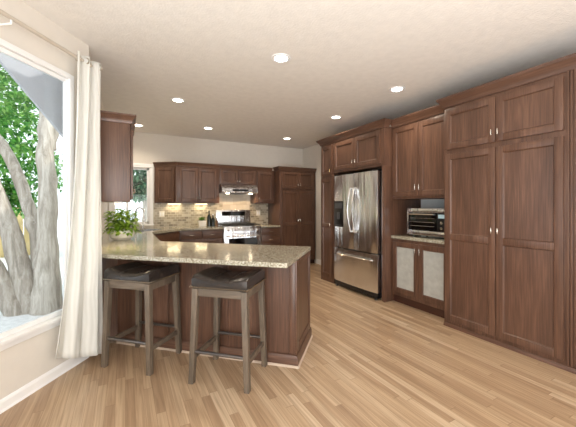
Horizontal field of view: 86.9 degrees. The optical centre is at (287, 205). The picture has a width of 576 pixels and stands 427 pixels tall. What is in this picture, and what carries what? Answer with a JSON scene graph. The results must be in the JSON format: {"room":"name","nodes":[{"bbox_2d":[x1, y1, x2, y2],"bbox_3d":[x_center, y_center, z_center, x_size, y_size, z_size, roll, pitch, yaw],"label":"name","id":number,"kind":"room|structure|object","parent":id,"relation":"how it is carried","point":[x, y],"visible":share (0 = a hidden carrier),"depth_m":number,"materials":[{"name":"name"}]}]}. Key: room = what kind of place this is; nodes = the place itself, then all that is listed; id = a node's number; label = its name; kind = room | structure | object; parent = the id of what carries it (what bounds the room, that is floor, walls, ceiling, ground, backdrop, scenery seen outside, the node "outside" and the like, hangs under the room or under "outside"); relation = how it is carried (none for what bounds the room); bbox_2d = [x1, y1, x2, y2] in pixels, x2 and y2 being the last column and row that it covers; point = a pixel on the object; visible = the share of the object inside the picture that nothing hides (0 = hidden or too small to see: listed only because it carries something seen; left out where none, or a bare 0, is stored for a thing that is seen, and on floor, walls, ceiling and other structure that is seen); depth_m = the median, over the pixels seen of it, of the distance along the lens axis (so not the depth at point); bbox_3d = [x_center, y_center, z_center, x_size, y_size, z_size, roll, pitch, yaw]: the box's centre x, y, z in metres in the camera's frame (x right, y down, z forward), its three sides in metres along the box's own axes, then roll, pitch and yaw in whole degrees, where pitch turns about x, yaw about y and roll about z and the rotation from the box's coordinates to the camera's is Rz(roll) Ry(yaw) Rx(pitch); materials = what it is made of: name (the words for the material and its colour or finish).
{"room":"kitchen","nodes":[
{"label":"kitchen","id":0,"kind":"room"},
{"bbox_2d":[0,52,62,137],"bbox_3d":[-2.325,-0.985,2.210,0.025,0.890,1.940,0,0,7],"label":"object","id":1,"kind":"structure","parent":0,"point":[45,91],"depth_m":2.77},
{"bbox_2d":[0,0,88,399],"bbox_3d":[-1.946,-0.045,1.226,0.030,2.730,2.920,0,0,7],"label":"wall","id":2,"kind":"structure","parent":0,"point":[21,363],"depth_m":2.18,"materials":[{"name":"white paint"}]},
{"bbox_2d":[0,38,73,351],"bbox_3d":[-1.951,-0.070,1.292,0.145,1.990,2.450,0,0,7],"label":"window","id":3,"kind":"structure","parent":2,"relation":"in","point":[11,337],"depth_m":2.44,"materials":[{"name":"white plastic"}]},
{"bbox_2d":[0,357,88,413],"bbox_3d":[-1.922,1.280,1.223,0.020,0.080,2.880,0,0,7],"label":"baseboard","id":4,"kind":"structure","parent":2,"relation":"attached to","point":[15,397],"depth_m":2.18,"materials":[{"name":"white wood"}]},
{"bbox_2d":[0,9,92,66],"bbox_3d":[-1.861,-1.175,1.295,0.118,0.061,2.778,0,0,7],"label":"curtain rod","id":5,"kind":"object","parent":2,"relation":"attached to","point":[2,12],"visible":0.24,"depth_m":2.06,"materials":[{"name":"beige metal"}]},
{"bbox_2d":[55,51,102,358],"bbox_3d":[-1.675,0.012,2.437,0.135,2.475,0.432,0,0,22],"label":"curtain","id":6,"kind":"object","parent":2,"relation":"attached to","point":[80,331],"visible":1,"depth_m":2.47,"materials":[{"name":"white fabric"}]},
{"bbox_2d":[89,48,107,235],"bbox_3d":[-2.557,-0.045,4.092,0.080,2.730,3.310,0,0,-28],"label":"wall","id":7,"kind":"structure","parent":0,"point":[104,205],"depth_m":4.49,"materials":[{"name":"white paint"}]},
{"bbox_2d":[100,110,135,202],"bbox_3d":[-1.815,-0.454,3.197,0.376,0.823,0.910,0,0,-28],"label":"upper cabinet","id":8,"kind":"object","parent":7,"relation":"attached to","point":[117,129],"visible":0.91,"depth_m":2.85,"materials":[{"name":"brown wood"}]},
{"bbox_2d":[108,132,302,227],"bbox_3d":[-1.537,-0.045,6.591,4.240,2.730,0.130,0,0,-28],"label":"wall","id":9,"kind":"structure","parent":0,"point":[148,148],"depth_m":6.44,"materials":[{"name":"white paint"}]},
{"bbox_2d":[109,163,153,227],"bbox_3d":[-2.963,-0.198,5.775,0.755,1.235,0.120,0,0,-28],"label":"window","id":10,"kind":"structure","parent":9,"relation":"in","point":[136,166],"depth_m":5.89,"materials":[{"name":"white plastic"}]},
{"bbox_2d":[159,211,164,216],"bbox_3d":[-2.487,0.160,5.993,0.100,0.120,0.009,0,0,-28],"label":"wall plate","id":11,"kind":"object","parent":9,"relation":"attached to","point":[161,213],"visible":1,"depth_m":5.99,"materials":[{"name":"white plastic"}]},
{"bbox_2d":[153,161,176,202],"bbox_3d":[-2.371,-0.452,5.852,0.406,0.787,0.376,0,0,-28],"label":"upper cabinet","id":12,"kind":"object","parent":9,"relation":"attached to","point":[165,173],"visible":1,"depth_m":5.85,"materials":[{"name":"brown wood"}]},
{"bbox_2d":[177,162,219,202],"bbox_3d":[-1.829,-0.452,6.142,0.819,0.787,0.382,0,0,-28],"label":"upper cabinet","id":13,"kind":"object","parent":9,"relation":"attached to","point":[196,182],"visible":0.98,"depth_m":5.99,"materials":[{"name":"brown wood"}]},
{"bbox_2d":[153,203,267,226],"bbox_3d":[-1.544,0.179,6.509,2.450,0.469,0.008,0,0,-28],"label":"tile backsplash","id":14,"kind":"structure","parent":9,"relation":"attached to","point":[183,214],"depth_m":6.25,"materials":[{"name":"tile"}]},
{"bbox_2d":[219,194,249,209],"bbox_3d":[-1.203,-0.070,6.687,0.799,0.820,0.016,0,0,-28],"label":"backsplash","id":15,"kind":"structure","parent":9,"relation":"attached to","point":[230,202],"depth_m":6.70,"materials":[{"name":"beige tile"}]},
{"bbox_2d":[219,164,256,184],"bbox_3d":[-1.115,-0.645,6.524,0.796,0.400,0.382,0,0,-28],"label":"upper cabinet","id":16,"kind":"object","parent":9,"relation":"attached to","point":[228,174],"visible":0.98,"depth_m":6.37,"materials":[{"name":"brown wood"}]},
{"bbox_2d":[219,184,257,194],"bbox_3d":[-1.085,-0.345,6.468,0.770,0.198,0.475,0,0,-28],"label":"range hood","id":17,"kind":"object","parent":16,"relation":"attached to","point":[226,189],"visible":0.98,"depth_m":6.29,"materials":[{"name":"silver metal"}]},
{"bbox_2d":[250,167,273,203],"bbox_3d":[-0.569,-0.452,6.817,0.440,0.787,0.382,0,0,-28],"label":"upper cabinet","id":18,"kind":"object","parent":9,"relation":"attached to","point":[264,175],"visible":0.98,"depth_m":6.68,"materials":[{"name":"brown wood"}]},
{"bbox_2d":[0,263,575,426],"bbox_3d":[0.118,1.380,1.822,6.030,0.120,10.100,0,0,-28],"label":"floor","id":19,"kind":"structure","parent":0,"point":[367,361],"depth_m":2.26,"materials":[{"name":"brown wood"}]},
{"bbox_2d":[101,261,181,375],"bbox_3d":[-1.245,0.915,2.618,0.483,0.811,0.410,0,0,16],"label":"bar stool","id":20,"kind":"object","parent":19,"relation":"on","point":[139,277],"visible":1,"depth_m":2.49,"materials":[{"name":"grey wood"}]},
{"bbox_2d":[104,261,178,283],"bbox_3d":[-1.245,0.559,2.618,0.457,0.100,0.397,0,0,16],"label":"seat cushion","id":21,"kind":"object","parent":20,"relation":"on","point":[136,272],"depth_m":2.49,"materials":[{"name":"black leather"}]},
{"bbox_2d":[154,231,179,241],"bbox_3d":[-2.499,0.836,5.312,1.145,0.768,1.185,0,0,-28],"label":"base cabinet","id":22,"kind":"object","parent":19,"relation":"on","point":[170,236],"visible":0.1,"depth_m":5.28,"materials":[{"name":"brown wood"}]},
{"bbox_2d":[179,229,222,242],"bbox_3d":[-1.763,0.886,6.011,0.803,0.868,0.659,0,0,-28],"label":"base cabinet","id":23,"kind":"object","parent":19,"relation":"on","point":[216,235],"visible":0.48,"depth_m":5.76,"materials":[{"name":"brown wood"}]},
{"bbox_2d":[102,251,312,368],"bbox_3d":[-1.010,0.885,3.148,2.477,0.867,0.926,0,0,15],"label":"base cabinet","id":24,"kind":"object","parent":19,"relation":"on","point":[289,335],"visible":0.44,"depth_m":2.68,"materials":[{"name":"brown wood"}]},
{"bbox_2d":[102,226,310,267],"bbox_3d":[-1.364,0.433,4.036,1.958,0.036,4.512,0,0,-28],"label":"countertop","id":25,"kind":"structure","parent":24,"relation":"on","point":[146,246],"depth_m":2.83,"materials":[{"name":"stone"}]},
{"bbox_2d":[101,208,142,239],"bbox_3d":[-2.054,0.221,3.757,0.476,0.388,0.472,0,0,-28],"label":"potted plant","id":26,"kind":"object","parent":25,"relation":"on","point":[120,231],"visible":1,"depth_m":3.66,"materials":[{"name":"green plant"}]},
{"bbox_2d":[109,229,134,239],"bbox_3d":[-2.049,0.354,3.758,0.290,0.120,0.290,0,0,-28],"label":"bowl","id":27,"kind":"object","parent":25,"relation":"on","point":[124,233],"depth_m":3.65,"materials":[{"name":"white ceramic"}]},
{"bbox_2d":[134,207,144,229],"bbox_3d":[-2.604,0.216,5.317,0.211,0.398,0.126,0,0,42],"label":"kitchen faucet","id":28,"kind":"object","parent":25,"relation":"on","point":[138,207],"visible":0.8,"depth_m":5.29,"materials":[{"name":"silver metal"}]},
{"bbox_2d":[134,229,162,231],"bbox_3d":[-2.453,0.527,5.209,0.364,0.216,0.584,0,0,15],"label":"sink","id":29,"kind":"object","parent":25,"relation":"in","point":[143,230],"visible":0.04,"depth_m":5.47,"materials":[{"name":"silver metal"}]},
{"bbox_2d":[197,217,205,226],"bbox_3d":[-1.731,0.316,6.104,0.181,0.197,0.184,0,0,-28],"label":"potted herb","id":30,"kind":"object","parent":25,"relation":"on","point":[202,223],"visible":1,"depth_m":6.06,"materials":[{"name":"white ceramic"}]},
{"bbox_2d":[207,211,210,225],"bbox_3d":[-1.619,0.255,6.235,0.084,0.320,0.084,0,0,-28],"label":"oil bottle","id":31,"kind":"object","parent":25,"relation":"on","point":[209,215],"visible":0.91,"depth_m":6.20,"materials":[{"name":"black glass"}]},
{"bbox_2d":[211,214,214,225],"bbox_3d":[-1.553,0.294,6.293,0.072,0.240,0.072,0,0,-28],"label":"oil bottle","id":32,"kind":"object","parent":25,"relation":"on","point":[212,219],"visible":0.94,"depth_m":6.27,"materials":[{"name":"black glass"}]},
{"bbox_2d":[188,266,266,393],"bbox_3d":[-0.456,0.915,2.390,0.483,0.811,0.410,0,0,15],"label":"bar stool","id":33,"kind":"object","parent":19,"relation":"on","point":[218,283],"visible":1,"depth_m":2.25,"materials":[{"name":"grey wood"}]},
{"bbox_2d":[191,266,264,291],"bbox_3d":[-0.456,0.559,2.390,0.457,0.100,0.397,0,0,15],"label":"seat cushion","id":34,"kind":"object","parent":33,"relation":"on","point":[212,279],"depth_m":2.25,"materials":[{"name":"black leather"}]},
{"bbox_2d":[215,210,261,244],"bbox_3d":[-1.038,0.677,6.358,0.786,1.185,0.722,0,0,-28],"label":"range","id":35,"kind":"object","parent":19,"relation":"on","point":[237,226],"visible":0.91,"depth_m":6.21,"materials":[{"name":"silver metal"}]},
{"bbox_2d":[218,225,260,227],"bbox_3d":[-1.041,0.416,6.364,0.786,0.016,0.600,0,0,-28],"label":"cooktop","id":36,"kind":"object","parent":35,"relation":"in","point":[224,226],"depth_m":6.14,"materials":[{"name":"silver metal"}]},
{"bbox_2d":[261,227,279,244],"bbox_3d":[-0.506,0.886,6.685,0.451,0.868,0.659,0,0,-28],"label":"base cabinet","id":37,"kind":"object","parent":19,"relation":"on","point":[270,235],"visible":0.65,"depth_m":6.42,"materials":[{"name":"brown wood"}]},
{"bbox_2d":[260,224,280,227],"bbox_3d":[-0.509,0.433,6.690,0.450,0.036,0.643,0,0,-28],"label":"countertop","id":38,"kind":"structure","parent":37,"relation":"on","point":[261,225],"depth_m":6.47,"materials":[{"name":"stone"}]},
{"bbox_2d":[268,166,315,262],"bbox_3d":[0.074,0.233,7.009,0.970,2.175,0.652,0,0,-28],"label":"pantry cabinet","id":39,"kind":"object","parent":19,"relation":"on","point":[293,207],"visible":0.86,"depth_m":6.75,"materials":[{"name":"brown wood"}]},
{"bbox_2d":[316,136,345,283],"bbox_3d":[0.974,0.070,5.526,0.810,2.500,0.450,0,0,-28],"label":"pantry cabinet","id":40,"kind":"object","parent":19,"relation":"on","point":[327,144],"visible":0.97,"depth_m":5.31,"materials":[{"name":"brown wood"}]},
{"bbox_2d":[334,169,381,299],"bbox_3d":[1.301,0.401,4.808,0.872,1.838,0.990,0,0,-28],"label":"refrigerator","id":41,"kind":"object","parent":19,"relation":"on","point":[357,196],"visible":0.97,"depth_m":4.53,"materials":[{"name":"silver metal"}]},
{"bbox_2d":[331,118,420,301],"bbox_3d":[1.365,0.070,4.797,0.810,2.500,1.204,0,0,-28],"label":"tall cabinet","id":42,"kind":"object","parent":19,"relation":"on","point":[367,147],"visible":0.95,"depth_m":4.28,"materials":[{"name":"brown wood"}]},
{"bbox_2d":[392,238,443,317],"bbox_3d":[1.897,0.882,3.969,0.654,0.875,0.883,0,0,-28],"label":"base cabinet","id":43,"kind":"object","parent":19,"relation":"on","point":[417,266],"visible":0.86,"depth_m":3.82,"materials":[{"name":"brown wood"}]},
{"bbox_2d":[391,234,443,243],"bbox_3d":[1.910,0.424,3.975,0.629,0.038,0.881,0,0,-28],"label":"countertop","id":44,"kind":"structure","parent":43,"relation":"on","point":[431,239],"depth_m":3.91,"materials":[{"name":"stone"}]},
{"bbox_2d":[407,208,443,236],"bbox_3d":[1.899,0.217,3.894,0.443,0.374,0.600,0,0,-28],"label":"toaster oven","id":45,"kind":"object","parent":44,"relation":"on","point":[420,221],"visible":0.66,"depth_m":3.81,"materials":[{"name":"silver metal"}]},
{"bbox_2d":[436,53,575,373],"bbox_3d":[2.295,0.068,3.068,0.805,2.505,1.198,0,0,-28],"label":"pantry cabinet","id":46,"kind":"object","parent":19,"relation":"on","point":[510,141],"visible":1,"depth_m":2.77,"materials":[{"name":"brown wood"}]},
{"bbox_2d":[22,0,575,148],"bbox_3d":[0.118,-1.510,1.822,6.030,0.200,10.100,0,0,-28],"label":"ceiling","id":47,"kind":"structure","parent":0,"point":[215,56],"depth_m":2.79,"materials":[{"name":"paint"}]},
{"bbox_2d":[171,98,184,102],"bbox_3d":[-1.463,-1.405,4.043,0.188,0.008,0.188,0,0,-28],"label":"recessed light","id":48,"kind":"object","parent":47,"relation":"in","point":[178,100],"visible":1,"depth_m":4.05,"materials":[{"name":"beige glass"}]},
{"bbox_2d":[271,53,290,62],"bbox_3d":[-0.067,-1.405,2.896,0.188,0.008,0.188,0,0,-28],"label":"recessed light","id":49,"kind":"object","parent":47,"relation":"in","point":[279,57],"visible":1,"depth_m":2.89,"materials":[{"name":"beige glass"}]},
{"bbox_2d":[330,115,341,118],"bbox_3d":[0.760,-1.405,4.816,0.188,0.008,0.188,0,0,-28],"label":"recessed light","id":50,"kind":"object","parent":47,"relation":"in","point":[334,116],"visible":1,"depth_m":4.82,"materials":[{"name":"beige glass"}]},
{"bbox_2d":[389,86,404,91],"bbox_3d":[1.314,-1.405,3.664,0.188,0.008,0.188,0,0,-28],"label":"recessed light","id":51,"kind":"object","parent":47,"relation":"in","point":[396,88],"visible":1,"depth_m":3.66,"materials":[{"name":"beige glass"}]},
{"bbox_2d":[303,125,430,262],"bbox_3d":[2.731,-0.045,3.223,0.100,2.730,10.100,0,0,-28],"label":"wall","id":52,"kind":"structure","parent":0,"point":[311,155],"depth_m":6.99,"materials":[{"name":"white paint"}]},
{"bbox_2d":[390,104,443,199],"bbox_3d":[1.893,-0.637,3.967,0.665,1.085,0.883,0,0,-28],"label":"upper cabinet","id":53,"kind":"object","parent":52,"relation":"attached to","point":[417,137],"visible":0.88,"depth_m":3.82,"materials":[{"name":"brown wood"}]},
{"bbox_2d":[421,199,443,207],"bbox_3d":[2.182,0.154,4.121,0.012,0.495,0.880,0,0,-28],"label":"panel","id":54,"kind":"object","parent":52,"relation":"attached to","point":[433,203],"visible":0.02,"depth_m":4.32,"materials":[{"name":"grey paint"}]},
{"label":"outside","id":55,"kind":"structure","parent":0,"visible":0},
{"bbox_2d":[0,220,141,332],"bbox_3d":[-8.033,1.680,14.982,60.000,0.120,46.000,0,0,-28],"label":"ground","id":56,"kind":"structure","parent":55,"point":[6,323],"depth_m":4.48,"materials":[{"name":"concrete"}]},
{"bbox_2d":[0,211,29,257],"bbox_3d":[-10.982,0.825,7.766,8.000,1.590,0.071,0,0,-43],"label":"wooden fence","id":57,"kind":"object","parent":56,"relation":"on","point":[19,218],"visible":0.02,"depth_m":9.91,"materials":[{"name":"yellow wood"}]},
{"bbox_2d":[0,70,38,166],"bbox_3d":[-10.405,-1.266,7.818,6.681,5.794,3.961,0,0,-28],"label":"tree","id":58,"kind":"object","parent":56,"relation":"on","point":[2,98],"visible":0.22,"depth_m":9.24,"materials":[{"name":"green plant"}]},
{"bbox_2d":[0,64,62,316],"bbox_3d":[-5.013,-1.291,5.925,3.506,6.142,2.911,0,0,13],"label":"tree","id":59,"kind":"object","parent":56,"relation":"on","point":[32,286],"visible":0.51,"depth_m":4.69,"materials":[{"name":"grey plant"}]},
{"bbox_2d":[132,170,146,220],"bbox_3d":[-5.121,-0.623,10.442,2.710,4.520,2.076,0,0,-28],"label":"tree","id":60,"kind":"object","parent":56,"relation":"on","point":[140,186],"visible":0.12,"depth_m":10.18,"materials":[{"name":"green plant"}]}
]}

